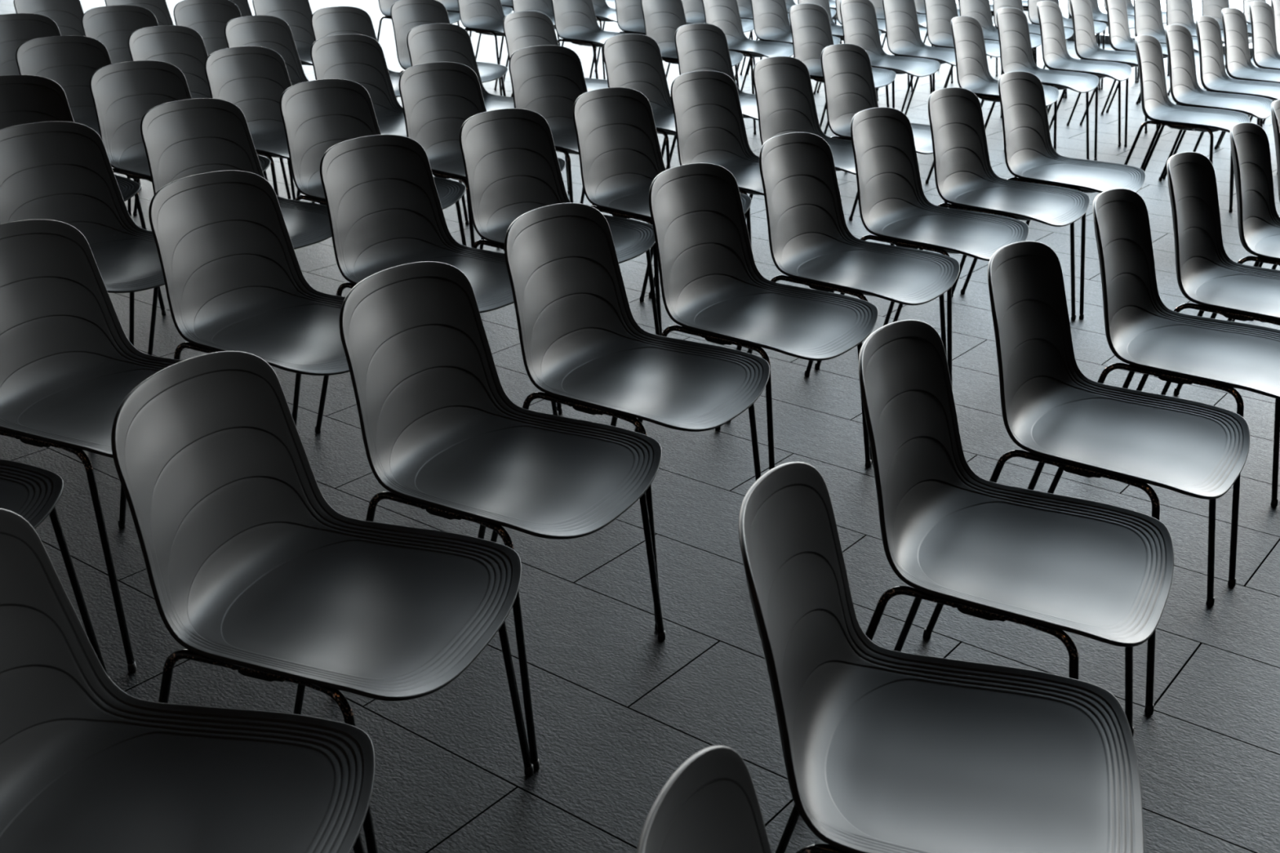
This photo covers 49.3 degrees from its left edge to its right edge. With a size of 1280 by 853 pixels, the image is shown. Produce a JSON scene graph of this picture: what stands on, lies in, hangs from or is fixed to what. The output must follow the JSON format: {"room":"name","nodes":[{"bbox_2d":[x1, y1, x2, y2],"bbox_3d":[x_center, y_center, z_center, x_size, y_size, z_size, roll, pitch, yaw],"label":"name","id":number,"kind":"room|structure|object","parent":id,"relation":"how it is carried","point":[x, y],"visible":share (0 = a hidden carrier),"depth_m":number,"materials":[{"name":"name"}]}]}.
{"room":"assembly chamber","nodes":[
{"label":"assembly chamber","id":0,"kind":"room"},
{"bbox_2d":[0,0,1279,852],"bbox_3d":[-1.002,-0.199,4.772,41.000,0.200,19.950,17,27,34],"label":"floor","id":1,"kind":"structure","parent":0,"point":[618,708],"depth_m":3.15,"materials":[{"name":"tile"}]},
{"bbox_2d":[13,0,84,35],"bbox_3d":[-3.107,-1.988,7.719,0.531,0.803,0.534,15,26,30],"label":"shell chair","id":2,"kind":"object","parent":1,"relation":"on","point":[68,15],"visible":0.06,"depth_m":7.79,"materials":[{"name":"black plastic"}]},
{"bbox_2d":[0,458,110,678],"bbox_3d":[-1.354,0.202,2.468,0.531,0.803,0.534,9,24,19],"label":"shell chair","id":3,"kind":"object","parent":1,"relation":"on","point":[31,492],"visible":0.74,"depth_m":2.56,"materials":[{"name":"black plastic"}]},
{"bbox_2d":[0,13,136,182],"bbox_3d":[-2.760,-1.496,6.535,0.531,0.803,0.534,18,28,35],"label":"shell chair","id":4,"kind":"object","parent":1,"relation":"on","point":[15,28],"visible":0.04,"depth_m":6.56,"materials":[{"name":"black plastic"}]},
{"bbox_2d":[15,35,131,216],"bbox_3d":[-2.245,-1.184,5.800,0.531,0.803,0.534,18,28,35],"label":"shell chair","id":5,"kind":"object","parent":1,"relation":"on","point":[70,61],"visible":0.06,"depth_m":5.85,"materials":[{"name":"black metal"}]},
{"bbox_2d":[0,120,164,346],"bbox_3d":[-1.545,-0.434,4.005,0.531,0.803,0.534,15,26,30],"label":"shell chair","id":6,"kind":"object","parent":1,"relation":"on","point":[59,171],"visible":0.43,"depth_m":4.05,"materials":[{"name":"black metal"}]},
{"bbox_2d":[0,75,166,315],"bbox_3d":[-2.027,-0.760,4.779,0.531,0.803,0.534,21,29,39],"label":"shell chair","id":7,"kind":"object","parent":1,"relation":"on","point":[24,99],"visible":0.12,"depth_m":4.85,"materials":[{"name":"black plastic"}]},
{"bbox_2d":[0,219,183,673],"bbox_3d":[-1.127,-0.001,2.970,0.531,0.803,0.534,10,24,21],"label":"shell chair","id":8,"kind":"object","parent":1,"relation":"on","point":[68,363],"visible":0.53,"depth_m":3.00,"materials":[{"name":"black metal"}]},
{"bbox_2d":[81,4,158,189],"bbox_3d":[-2.430,-1.653,6.931,0.531,0.803,0.534,18,28,35],"label":"shell chair","id":9,"kind":"object","parent":1,"relation":"on","point":[113,26],"visible":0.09,"depth_m":6.95,"materials":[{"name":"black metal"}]},
{"bbox_2d":[104,0,173,25],"bbox_3d":[-2.777,-2.151,8.125,0.531,0.803,0.534,15,26,31],"label":"shell chair","id":10,"kind":"object","parent":1,"relation":"on","point":[159,8],"visible":0.02,"depth_m":8.23,"materials":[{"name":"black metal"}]},
{"bbox_2d":[89,60,271,182],"bbox_3d":[-1.690,-0.913,5.162,0.531,0.803,0.534,16,27,32],"label":"shell chair","id":11,"kind":"object","parent":1,"relation":"on","point":[122,93],"visible":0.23,"depth_m":5.14,"materials":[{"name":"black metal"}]},
{"bbox_2d":[0,508,375,852],"bbox_3d":[-0.621,0.532,1.694,0.531,0.803,0.534,5,23,9],"label":"shell chair","id":12,"kind":"object","parent":1,"relation":"on","point":[87,765],"visible":1,"depth_m":1.77,"materials":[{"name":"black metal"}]},
{"bbox_2d":[173,0,241,55],"bbox_3d":[-2.120,-1.815,7.337,0.531,0.803,0.534,17,28,35],"label":"shell chair","id":13,"kind":"object","parent":1,"relation":"on","point":[209,18],"visible":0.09,"depth_m":7.37,"materials":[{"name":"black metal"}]},
{"bbox_2d":[128,25,291,215],"bbox_3d":[-1.930,-1.344,6.199,0.531,0.803,0.534,14,26,29],"label":"shell chair","id":14,"kind":"object","parent":1,"relation":"on","point":[183,47],"visible":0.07,"depth_m":6.26,"materials":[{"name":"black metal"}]},
{"bbox_2d":[229,0,252,16],"bbox_3d":[-2.432,-2.314,8.536,0.531,0.803,0.534,17,27,34],"label":"shell chair","id":15,"kind":"object","parent":1,"relation":"on","point":[243,6],"visible":0.04,"depth_m":8.68,"materials":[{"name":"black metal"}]},
{"bbox_2d":[140,97,351,355],"bbox_3d":[-1.239,-0.597,4.412,0.531,0.803,0.534,15,26,30],"label":"shell chair","id":16,"kind":"object","parent":1,"relation":"on","point":[181,139],"visible":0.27,"depth_m":4.43,"materials":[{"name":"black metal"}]},
{"bbox_2d":[148,170,349,426],"bbox_3d":[-0.867,-0.188,3.434,0.531,0.803,0.534,13,25,27],"label":"shell chair","id":17,"kind":"object","parent":1,"relation":"on","point":[234,280],"visible":0.69,"depth_m":3.44,"materials":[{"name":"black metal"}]},
{"bbox_2d":[204,45,300,197],"bbox_3d":[-1.409,-1.083,5.585,0.531,0.803,0.534,15,26,30],"label":"shell chair","id":18,"kind":"object","parent":1,"relation":"on","point":[255,79],"visible":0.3,"depth_m":5.62,"materials":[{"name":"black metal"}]},
{"bbox_2d":[224,14,308,199],"bbox_3d":[-1.640,-1.512,6.618,0.531,0.803,0.534,14,26,29],"label":"shell chair","id":19,"kind":"object","parent":1,"relation":"on","point":[273,33],"visible":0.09,"depth_m":6.67,"materials":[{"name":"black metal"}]},
{"bbox_2d":[252,0,315,65],"bbox_3d":[-1.867,-2.043,7.899,0.531,0.803,0.534,15,26,31],"label":"shell chair","id":20,"kind":"object","parent":1,"relation":"on","point":[297,14],"visible":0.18,"depth_m":7.98,"materials":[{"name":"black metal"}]},
{"bbox_2d":[111,351,533,852],"bbox_3d":[-0.490,0.320,2.213,0.531,0.803,0.534,8,23,17],"label":"shell chair","id":21,"kind":"object","parent":1,"relation":"on","point":[251,571],"visible":0.99,"depth_m":2.19,"materials":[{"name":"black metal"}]},
{"bbox_2d":[311,5,401,97],"bbox_3d":[-1.342,-1.683,7.046,0.531,0.803,0.534,15,26,31],"label":"shell chair","id":22,"kind":"object","parent":1,"relation":"on","point":[341,20],"visible":0.16,"depth_m":7.07,"materials":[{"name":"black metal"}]},
{"bbox_2d":[280,78,466,246],"bbox_3d":[-0.922,-0.758,4.816,0.531,0.803,0.534,16,27,32],"label":"shell chair","id":23,"kind":"object","parent":1,"relation":"on","point":[321,114],"visible":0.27,"depth_m":4.81,"materials":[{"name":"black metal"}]},
{"bbox_2d":[310,33,469,224],"bbox_3d":[-1.097,-1.246,5.992,0.531,0.803,0.534,16,27,32],"label":"shell chair","id":24,"kind":"object","parent":1,"relation":"on","point":[360,59],"visible":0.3,"depth_m":6.06,"materials":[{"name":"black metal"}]},
{"bbox_2d":[377,0,460,42],"bbox_3d":[-1.567,-2.833,9.828,0.531,0.803,0.534,15,26,30],"label":"shell chair","id":25,"kind":"object","parent":1,"relation":"on","point":[385,6],"visible":0.23,"depth_m":9.77,"materials":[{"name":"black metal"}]},
{"bbox_2d":[315,134,558,433],"bbox_3d":[-0.575,-0.370,3.886,0.531,0.803,0.534,16,27,32],"label":"shell chair","id":26,"kind":"object","parent":1,"relation":"on","point":[384,209],"visible":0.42,"depth_m":3.92,"materials":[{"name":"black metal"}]},
{"bbox_2d":[390,0,507,97],"bbox_3d":[-1.029,-1.855,7.474,0.531,0.803,0.534,17,27,34],"label":"shell chair","id":27,"kind":"object","parent":1,"relation":"on","point":[406,15],"visible":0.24,"depth_m":7.46,"materials":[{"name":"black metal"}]},
{"bbox_2d":[406,22,514,111],"bbox_3d":[-0.766,-1.413,6.412,0.531,0.803,0.534,16,27,33],"label":"shell chair","id":28,"kind":"object","parent":1,"relation":"on","point":[437,42],"visible":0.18,"depth_m":6.46,"materials":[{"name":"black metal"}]},
{"bbox_2d":[436,0,512,39],"bbox_3d":[-1.255,-3.000,10.245,0.531,0.803,0.534,15,26,30],"label":"shell chair","id":29,"kind":"object","parent":1,"relation":"on","point":[450,5],"visible":0.12,"depth_m":10.27,"materials":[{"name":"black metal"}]},
{"bbox_2d":[457,0,505,95],"bbox_3d":[-0.930,-2.580,9.239,0.531,0.803,0.534,15,26,31],"label":"shell chair","id":30,"kind":"object","parent":1,"relation":"on","point":[486,17],"visible":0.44,"depth_m":9.28,"materials":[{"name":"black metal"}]},
{"bbox_2d":[398,62,565,249],"bbox_3d":[-0.599,-0.927,5.238,0.531,0.803,0.534,17,27,34],"label":"shell chair","id":31,"kind":"object","parent":1,"relation":"on","point":[437,98],"visible":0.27,"depth_m":5.26,"materials":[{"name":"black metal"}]},
{"bbox_2d":[338,261,665,771],"bbox_3d":[-0.267,0.125,2.695,0.531,0.803,0.534,12,25,25],"label":"shell chair","id":32,"kind":"object","parent":1,"relation":"on","point":[442,433],"visible":0.98,"depth_m":2.69,"materials":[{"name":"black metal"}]},
{"bbox_2d":[475,0,560,60],"bbox_3d":[-0.932,-3.164,10.656,0.531,0.803,0.534,15,26,30],"label":"shell chair","id":33,"kind":"object","parent":1,"relation":"on","point":[508,3],"visible":0.14,"depth_m":10.70,"materials":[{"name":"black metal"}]},
{"bbox_2d":[501,0,598,89],"bbox_3d":[-0.619,-2.743,9.645,0.531,0.803,0.534,15,26,31],"label":"shell chair","id":34,"kind":"object","parent":1,"relation":"on","point":[545,6],"visible":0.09,"depth_m":9.73,"materials":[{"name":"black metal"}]},
{"bbox_2d":[502,10,608,193],"bbox_3d":[-0.392,-1.638,6.971,0.531,0.803,0.534,14,26,29],"label":"shell chair","id":35,"kind":"object","parent":1,"relation":"on","point":[525,28],"visible":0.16,"depth_m":7.00,"materials":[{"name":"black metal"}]},
{"bbox_2d":[459,108,660,414],"bbox_3d":[-0.259,-0.539,4.310,0.531,0.803,0.534,17,27,33],"label":"shell chair","id":36,"kind":"object","parent":1,"relation":"on","point":[512,167],"visible":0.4,"depth_m":4.34,"materials":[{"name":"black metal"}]},
{"bbox_2d":[508,44,658,204],"bbox_3d":[-0.246,-1.123,5.729,0.531,0.803,0.534,19,29,38],"label":"shell chair","id":37,"kind":"object","parent":1,"relation":"on","point":[547,81],"visible":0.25,"depth_m":5.78,"materials":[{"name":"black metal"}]},
{"bbox_2d":[561,0,617,79],"bbox_3d":[-0.273,-2.929,10.111,0.531,0.803,0.534,16,27,33],"label":"shell chair","id":38,"kind":"object","parent":1,"relation":"on","point":[604,13],"visible":0.46,"depth_m":10.23,"materials":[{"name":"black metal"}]},
{"bbox_2d":[551,0,629,79],"bbox_3d":[-0.283,-2.391,8.804,0.531,0.803,0.534,15,26,31],"label":"shell chair","id":39,"kind":"object","parent":1,"relation":"on","point":[575,22],"visible":0.59,"depth_m":8.86,"materials":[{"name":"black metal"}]},
{"bbox_2d":[606,0,645,79],"bbox_3d":[0.101,-2.547,9.197,0.531,0.803,0.534,19,28,36],"label":"shell chair","id":40,"kind":"object","parent":1,"relation":"on","point":[629,15],"visible":0.26,"depth_m":9.21,"materials":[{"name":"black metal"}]},
{"bbox_2d":[490,202,769,631],"bbox_3d":[-0.016,-0.063,3.162,0.531,0.803,0.534,13,26,28],"label":"shell chair","id":41,"kind":"object","parent":1,"relation":"on","point":[583,346],"visible":0.96,"depth_m":3.17,"materials":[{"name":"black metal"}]},
{"bbox_2d":[591,33,675,205],"bbox_3d":[0.118,-1.290,6.146,0.531,0.803,0.534,16,27,33],"label":"shell chair","id":42,"kind":"object","parent":1,"relation":"on","point":[634,61],"visible":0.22,"depth_m":6.21,"materials":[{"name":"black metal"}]},
{"bbox_2d":[573,87,751,335],"bbox_3d":[0.059,-0.707,4.728,0.531,0.803,0.534,17,28,34],"label":"shell chair","id":43,"kind":"object","parent":1,"relation":"on","point":[620,155],"visible":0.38,"depth_m":4.76,"materials":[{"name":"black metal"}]},
{"bbox_2d":[640,0,743,88],"bbox_3d":[0.283,-2.093,8.102,0.531,0.803,0.534,16,27,32],"label":"shell chair","id":44,"kind":"object","parent":1,"relation":"on","point":[662,19],"visible":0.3,"depth_m":8.14,"materials":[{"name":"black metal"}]},
{"bbox_2d":[636,745,772,852],"bbox_3d":[0.255,0.727,1.254,0.531,0.803,0.534,4,23,9],"label":"shell chair","id":45,"kind":"object","parent":1,"relation":"on","point":[710,804],"visible":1,"depth_m":1.27,"materials":[{"name":"grey plastic"}]},
{"bbox_2d":[665,0,755,79],"bbox_3d":[0.503,-2.742,9.687,0.531,0.803,0.534,15,26,31],"label":"shell chair","id":46,"kind":"object","parent":1,"relation":"on","point":[693,9],"visible":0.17,"depth_m":9.74,"materials":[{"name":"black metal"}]},
{"bbox_2d":[666,22,758,169],"bbox_3d":[0.438,-1.457,6.565,0.531,0.803,0.534,17,27,34],"label":"shell chair","id":47,"kind":"object","parent":1,"relation":"on","point":[700,46],"visible":0.27,"depth_m":6.61,"materials":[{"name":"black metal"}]},
{"bbox_2d":[648,70,829,297],"bbox_3d":[0.387,-0.867,5.129,0.531,0.803,0.534,17,27,34],"label":"shell chair","id":48,"kind":"object","parent":1,"relation":"on","point":[710,127],"visible":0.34,"depth_m":5.19,"materials":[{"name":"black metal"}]},
{"bbox_2d":[702,0,793,134],"bbox_3d":[0.640,-2.243,8.482,0.531,0.803,0.534,14,26,29],"label":"shell chair","id":49,"kind":"object","parent":1,"relation":"on","point":[723,14],"visible":0.76,"depth_m":8.54,"materials":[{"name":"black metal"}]},
{"bbox_2d":[634,162,878,470],"bbox_3d":[0.298,-0.233,3.588,0.531,0.803,0.534,15,26,31],"label":"shell chair","id":50,"kind":"object","parent":1,"relation":"on","point":[713,286],"visible":0.98,"depth_m":3.60,"materials":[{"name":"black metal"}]},
{"bbox_2d":[737,0,790,75],"bbox_3d":[0.836,-2.899,10.080,0.531,0.803,0.534,15,26,31],"label":"shell chair","id":51,"kind":"object","parent":1,"relation":"on","point":[744,6],"visible":0.11,"depth_m":10.20,"materials":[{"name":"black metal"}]},
{"bbox_2d":[740,0,839,91],"bbox_3d":[0.959,-2.405,8.885,0.531,0.803,0.534,16,27,32],"label":"shell chair","id":52,"kind":"object","parent":1,"relation":"on","point":[771,20],"visible":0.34,"depth_m":8.94,"materials":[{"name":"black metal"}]},
{"bbox_2d":[746,0,835,74],"bbox_3d":[1.158,-3.060,10.483,0.531,0.803,0.534,15,26,31],"label":"shell chair","id":53,"kind":"object","parent":1,"relation":"on","point":[789,3],"visible":0.02,"depth_m":10.62,"materials":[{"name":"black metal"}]},
{"bbox_2d":[744,56,893,245],"bbox_3d":[0.711,-1.025,5.525,0.531,0.803,0.534,17,27,34],"label":"shell chair","id":54,"kind":"object","parent":1,"relation":"on","point":[784,91],"visible":0.44,"depth_m":5.58,"materials":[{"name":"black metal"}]},
{"bbox_2d":[828,0,836,24],"bbox_3d":[1.480,-3.224,10.895,0.531,0.803,0.534,15,26,31],"label":"shell chair","id":55,"kind":"object","parent":1,"relation":"on","point":[832,2],"visible":0.12,"depth_m":10.97,"materials":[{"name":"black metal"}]},
{"bbox_2d":[797,0,881,101],"bbox_3d":[1.290,-2.561,9.277,0.531,0.803,0.534,15,26,31],"label":"shell chair","id":56,"kind":"object","parent":1,"relation":"on","point":[837,30],"visible":0.19,"depth_m":9.41,"materials":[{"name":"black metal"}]},
{"bbox_2d":[789,3,896,172],"bbox_3d":[1.063,-1.841,7.521,0.531,0.803,0.534,16,27,33],"label":"shell chair","id":57,"kind":"object","parent":1,"relation":"on","point":[810,24],"visible":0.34,"depth_m":7.56,"materials":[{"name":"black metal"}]},
{"bbox_2d":[728,132,959,462],"bbox_3d":[0.605,-0.403,4.011,0.531,0.803,0.534,16,27,32],"label":"shell chair","id":58,"kind":"object","parent":1,"relation":"on","point":[811,242],"visible":0.98,"depth_m":4.04,"materials":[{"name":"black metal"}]},
{"bbox_2d":[816,0,912,92],"bbox_3d":[1.597,-2.725,9.689,0.531,0.803,0.534,18,28,35],"label":"shell chair","id":59,"kind":"object","parent":1,"relation":"on","point":[881,23],"visible":0.12,"depth_m":9.62,"materials":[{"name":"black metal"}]},
{"bbox_2d":[823,0,939,134],"bbox_3d":[1.386,-2.000,7.920,0.531,0.803,0.534,16,27,32],"label":"shell chair","id":60,"kind":"object","parent":1,"relation":"on","point":[859,18],"visible":0.77,"depth_m":7.97,"materials":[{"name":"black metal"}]},
{"bbox_2d":[821,43,947,245],"bbox_3d":[1.025,-1.186,5.929,0.531,0.803,0.534,17,27,33],"label":"shell chair","id":61,"kind":"object","parent":1,"relation":"on","point":[850,90],"visible":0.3,"depth_m":5.97,"materials":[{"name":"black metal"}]},
{"bbox_2d":[870,0,935,90],"bbox_3d":[1.863,-2.898,10.119,0.531,0.803,0.534,14,26,28],"label":"shell chair","id":62,"kind":"object","parent":1,"relation":"on","point":[878,6],"visible":0.16,"depth_m":10.18,"materials":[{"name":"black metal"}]},
{"bbox_2d":[875,0,955,111],"bbox_3d":[1.695,-2.163,8.326,0.531,0.803,0.534,16,27,33],"label":"shell chair","id":63,"kind":"object","parent":1,"relation":"on","point":[904,38],"visible":0.72,"depth_m":8.39,"materials":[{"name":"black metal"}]},
{"bbox_2d":[814,106,1028,385],"bbox_3d":[0.921,-0.572,4.435,0.531,0.803,0.534,16,27,32],"label":"shell chair","id":64,"kind":"object","parent":1,"relation":"on","point":[894,206],"visible":0.94,"depth_m":4.46,"materials":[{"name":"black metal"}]},
{"bbox_2d":[914,0,959,83],"bbox_3d":[2.254,-3.042,10.482,0.531,0.803,0.534,14,26,28],"label":"shell chair","id":65,"kind":"object","parent":1,"relation":"on","point":[920,5],"visible":0.12,"depth_m":10.53,"materials":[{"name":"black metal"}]},
{"bbox_2d":[738,462,1144,852],"bbox_3d":[0.381,0.488,1.839,0.531,0.803,0.534,7,23,15],"label":"shell chair","id":66,"kind":"object","parent":1,"relation":"on","point":[885,750],"visible":1,"depth_m":1.84,"materials":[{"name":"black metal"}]},
{"bbox_2d":[904,0,999,115],"bbox_3d":[2.018,-2.322,8.726,0.531,0.803,0.534,17,28,35],"label":"shell chair","id":67,"kind":"object","parent":1,"relation":"on","point":[940,14],"visible":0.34,"depth_m":8.78,"materials":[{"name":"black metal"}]},
{"bbox_2d":[937,0,998,75],"bbox_3d":[2.667,-3.180,10.834,0.531,0.803,0.534,13,25,27],"label":"shell chair","id":68,"kind":"object","parent":1,"relation":"on","point":[991,5],"visible":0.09,"depth_m":10.66,"materials":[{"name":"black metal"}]},
{"bbox_2d":[891,87,1089,322],"bbox_3d":[1.243,-0.734,4.840,0.531,0.803,0.534,16,27,33],"label":"shell chair","id":69,"kind":"object","parent":1,"relation":"on","point":[965,177],"visible":0.98,"depth_m":4.88,"materials":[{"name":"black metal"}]},
{"bbox_2d":[924,15,1058,183],"bbox_3d":[1.809,-1.637,7.053,0.531,0.803,0.534,14,26,29],"label":"shell chair","id":70,"kind":"object","parent":1,"relation":"on","point":[973,74],"visible":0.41,"depth_m":7.11,"materials":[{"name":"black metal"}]},
{"bbox_2d":[943,0,1041,117],"bbox_3d":[2.323,-2.488,9.140,0.531,0.803,0.534,18,28,36],"label":"shell chair","id":71,"kind":"object","parent":1,"relation":"on","point":[980,10],"visible":0.31,"depth_m":9.23,"materials":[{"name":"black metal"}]},
{"bbox_2d":[990,0,1032,57],"bbox_3d":[3.040,-3.330,11.212,0.531,0.803,0.534,13,25,26],"label":"shell chair","id":72,"kind":"object","parent":1,"relation":"on","point":[1024,2],"visible":0.16,"depth_m":11.26,"materials":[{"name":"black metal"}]},
{"bbox_2d":[858,320,1173,737],"bbox_3d":[0.618,0.263,2.394,0.531,0.803,0.534,12,25,25],"label":"shell chair","id":73,"kind":"object","parent":1,"relation":"on","point":[1051,564],"visible":0.98,"depth_m":2.40,"materials":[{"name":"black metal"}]},
{"bbox_2d":[992,0,1073,97],"bbox_3d":[2.640,-2.649,9.542,0.531,0.803,0.534,19,28,36],"label":"shell chair","id":74,"kind":"object","parent":1,"relation":"on","point":[997,4],"visible":0.3,"depth_m":9.58,"materials":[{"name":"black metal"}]},
{"bbox_2d":[984,7,1098,159],"bbox_3d":[2.146,-1.808,7.482,0.531,0.803,0.534,16,27,32],"label":"shell chair","id":75,"kind":"object","parent":1,"relation":"on","point":[1015,42],"visible":0.75,"depth_m":7.53,"materials":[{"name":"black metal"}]},
{"bbox_2d":[960,71,1145,319],"bbox_3d":[1.580,-0.892,5.236,0.531,0.803,0.534,16,27,33],"label":"shell chair","id":76,"kind":"object","parent":1,"relation":"on","point":[1030,155],"visible":0.89,"depth_m":5.27,"materials":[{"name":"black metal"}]},
{"bbox_2d":[1027,0,1106,97],"bbox_3d":[2.988,-2.801,9.926,0.531,0.803,0.534,21,30,40],"label":"shell chair","id":77,"kind":"object","parent":1,"relation":"on","point":[1100,27],"visible":0.35,"depth_m":9.93,"materials":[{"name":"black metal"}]},
{"bbox_2d":[1036,0,1131,160],"bbox_3d":[2.469,-1.966,7.878,0.531,0.803,0.534,14,26,29],"label":"shell chair","id":78,"kind":"object","parent":1,"relation":"on","point":[1055,56],"visible":0.89,"depth_m":7.94,"materials":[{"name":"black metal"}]},
{"bbox_2d":[922,240,1249,715],"bbox_3d":[0.956,0.062,2.897,0.531,0.803,0.534,15,26,30],"label":"shell chair","id":79,"kind":"object","parent":1,"relation":"on","point":[1068,420],"visible":0.99,"depth_m":2.91,"materials":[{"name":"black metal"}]},
{"bbox_2d":[1048,0,1147,146],"bbox_3d":[2.775,-2.130,8.289,0.531,0.803,0.534,14,26,28],"label":"shell chair","id":80,"kind":"object","parent":1,"relation":"on","point":[1086,46],"visible":0.63,"depth_m":8.36,"materials":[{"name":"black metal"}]},
{"bbox_2d":[1067,0,1137,89],"bbox_3d":[3.383,-2.947,10.296,0.534,0.803,0.531,-20,30,-41],"label":"shell chair","id":81,"kind":"object","parent":1,"relation":"on","point":[1098,15],"visible":0.34,"depth_m":10.37,"materials":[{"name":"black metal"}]},
{"bbox_2d":[1079,0,1178,133],"bbox_3d":[3.111,-2.287,8.682,0.531,0.803,0.534,14,26,30],"label":"shell chair","id":82,"kind":"object","parent":1,"relation":"on","point":[1119,36],"visible":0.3,"depth_m":8.77,"materials":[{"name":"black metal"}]},
{"bbox_2d":[1095,0,1169,82],"bbox_3d":[3.763,-3.086,10.648,0.531,0.803,0.534,21,30,40],"label":"shell chair","id":83,"kind":"object","parent":1,"relation":"on","point":[1130,7],"visible":0.13,"depth_m":10.75,"materials":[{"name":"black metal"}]},
{"bbox_2d":[1106,0,1207,112],"bbox_3d":[3.435,-2.448,9.085,0.531,0.803,0.534,19,29,37],"label":"shell chair","id":84,"kind":"object","parent":1,"relation":"on","point":[1148,15],"visible":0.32,"depth_m":9.18,"materials":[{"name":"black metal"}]},
{"bbox_2d":[1047,188,1279,586],"bbox_3d":[1.322,-0.133,3.383,0.531,0.803,0.534,15,26,30],"label":"shell chair","id":85,"kind":"object","parent":1,"relation":"on","point":[1142,332],"visible":0.99,"depth_m":3.42,"materials":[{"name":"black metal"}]},
{"bbox_2d":[1138,0,1224,102],"bbox_3d":[3.784,-2.598,9.463,0.531,0.803,0.534,20,29,38],"label":"shell chair","id":86,"kind":"object","parent":1,"relation":"on","point":[1180,12],"visible":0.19,"depth_m":9.57,"materials":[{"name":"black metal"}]},
{"bbox_2d":[1124,34,1249,212],"bbox_3d":[2.492,-1.359,6.404,0.531,0.803,0.534,14,26,29],"label":"shell chair","id":87,"kind":"object","parent":1,"relation":"on","point":[1157,106],"visible":0.88,"depth_m":6.46,"materials":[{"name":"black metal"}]},
{"bbox_2d":[1142,24,1272,197],"bbox_3d":[2.786,-1.526,6.821,0.531,0.803,0.534,16,27,32],"label":"shell chair","id":88,"kind":"object","parent":1,"relation":"on","point":[1185,91],"visible":0.93,"depth_m":6.88,"materials":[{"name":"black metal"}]},
{"bbox_2d":[1136,151,1279,395],"bbox_3d":[1.664,-0.309,3.823,0.531,0.803,0.534,16,27,32],"label":"shell chair","id":89,"kind":"object","parent":1,"relation":"on","point":[1206,275],"visible":0.99,"depth_m":3.88,"materials":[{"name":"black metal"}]},
{"bbox_2d":[1162,15,1279,178],"bbox_3d":[3.095,-1.688,7.228,0.531,0.803,0.534,16,27,32],"label":"shell chair","id":90,"kind":"object","parent":1,"relation":"on","point":[1214,77],"visible":0.9,"depth_m":7.30,"materials":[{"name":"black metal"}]},
{"bbox_2d":[1173,122,1279,395],"bbox_3d":[2.022,-0.489,4.274,0.531,0.803,0.534,15,26,31],"label":"shell chair","id":91,"kind":"object","parent":1,"relation":"on","point":[1258,217],"visible":0.99,"depth_m":4.35,"materials":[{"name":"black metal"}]},
{"bbox_2d":[1201,0,1251,44],"bbox_3d":[4.170,-2.736,9.813,0.534,0.803,0.531,-20,30,-41],"label":"shell chair","id":92,"kind":"object","parent":1,"relation":"on","point":[1213,8],"visible":0.11,"depth_m":9.90,"materials":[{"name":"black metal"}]},
{"bbox_2d":[1195,7,1279,173],"bbox_3d":[3.400,-1.853,7.638,0.531,0.803,0.534,17,27,34],"label":"shell chair","id":93,"kind":"object","parent":1,"relation":"on","point":[1239,65],"visible":0.8,"depth_m":7.72,"materials":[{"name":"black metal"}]},
{"bbox_2d":[1224,0,1266,68],"bbox_3d":[4.588,-2.861,10.132,0.531,0.803,0.534,20,29,39],"label":"shell chair","id":94,"kind":"object","parent":1,"relation":"on","point":[1246,2],"visible":0.15,"depth_m":10.15,"materials":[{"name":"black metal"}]},
{"bbox_2d":[1217,0,1279,146],"bbox_3d":[3.725,-2.011,8.036,0.531,0.803,0.534,18,28,35],"label":"shell chair","id":95,"kind":"object","parent":1,"relation":"on","point":[1265,55],"visible":0.9,"depth_m":8.12,"materials":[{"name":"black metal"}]},
{"bbox_2d":[1231,99,1279,321],"bbox_3d":[2.345,-0.665,4.714,0.531,0.803,0.534,15,26,31],"label":"shell chair","id":96,"kind":"object","parent":1,"relation":"on","point":[1275,105],"visible":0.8,"depth_m":4.60,"materials":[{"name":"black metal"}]},
{"bbox_2d":[1248,0,1279,124],"bbox_3d":[4.031,-2.175,8.447,0.531,0.803,0.534,17,27,34],"label":"shell chair","id":97,"kind":"object","parent":1,"relation":"on","point":[1275,4],"visible":0.37,"depth_m":8.48,"materials":[{"name":"black plastic"}]},
{"label":"outside","id":98,"kind":"structure","parent":0,"visible":0},
{"bbox_2d":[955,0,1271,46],"bbox_3d":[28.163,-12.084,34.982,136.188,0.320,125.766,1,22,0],"label":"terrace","id":99,"kind":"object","parent":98,"point":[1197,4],"depth_m":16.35,"materials":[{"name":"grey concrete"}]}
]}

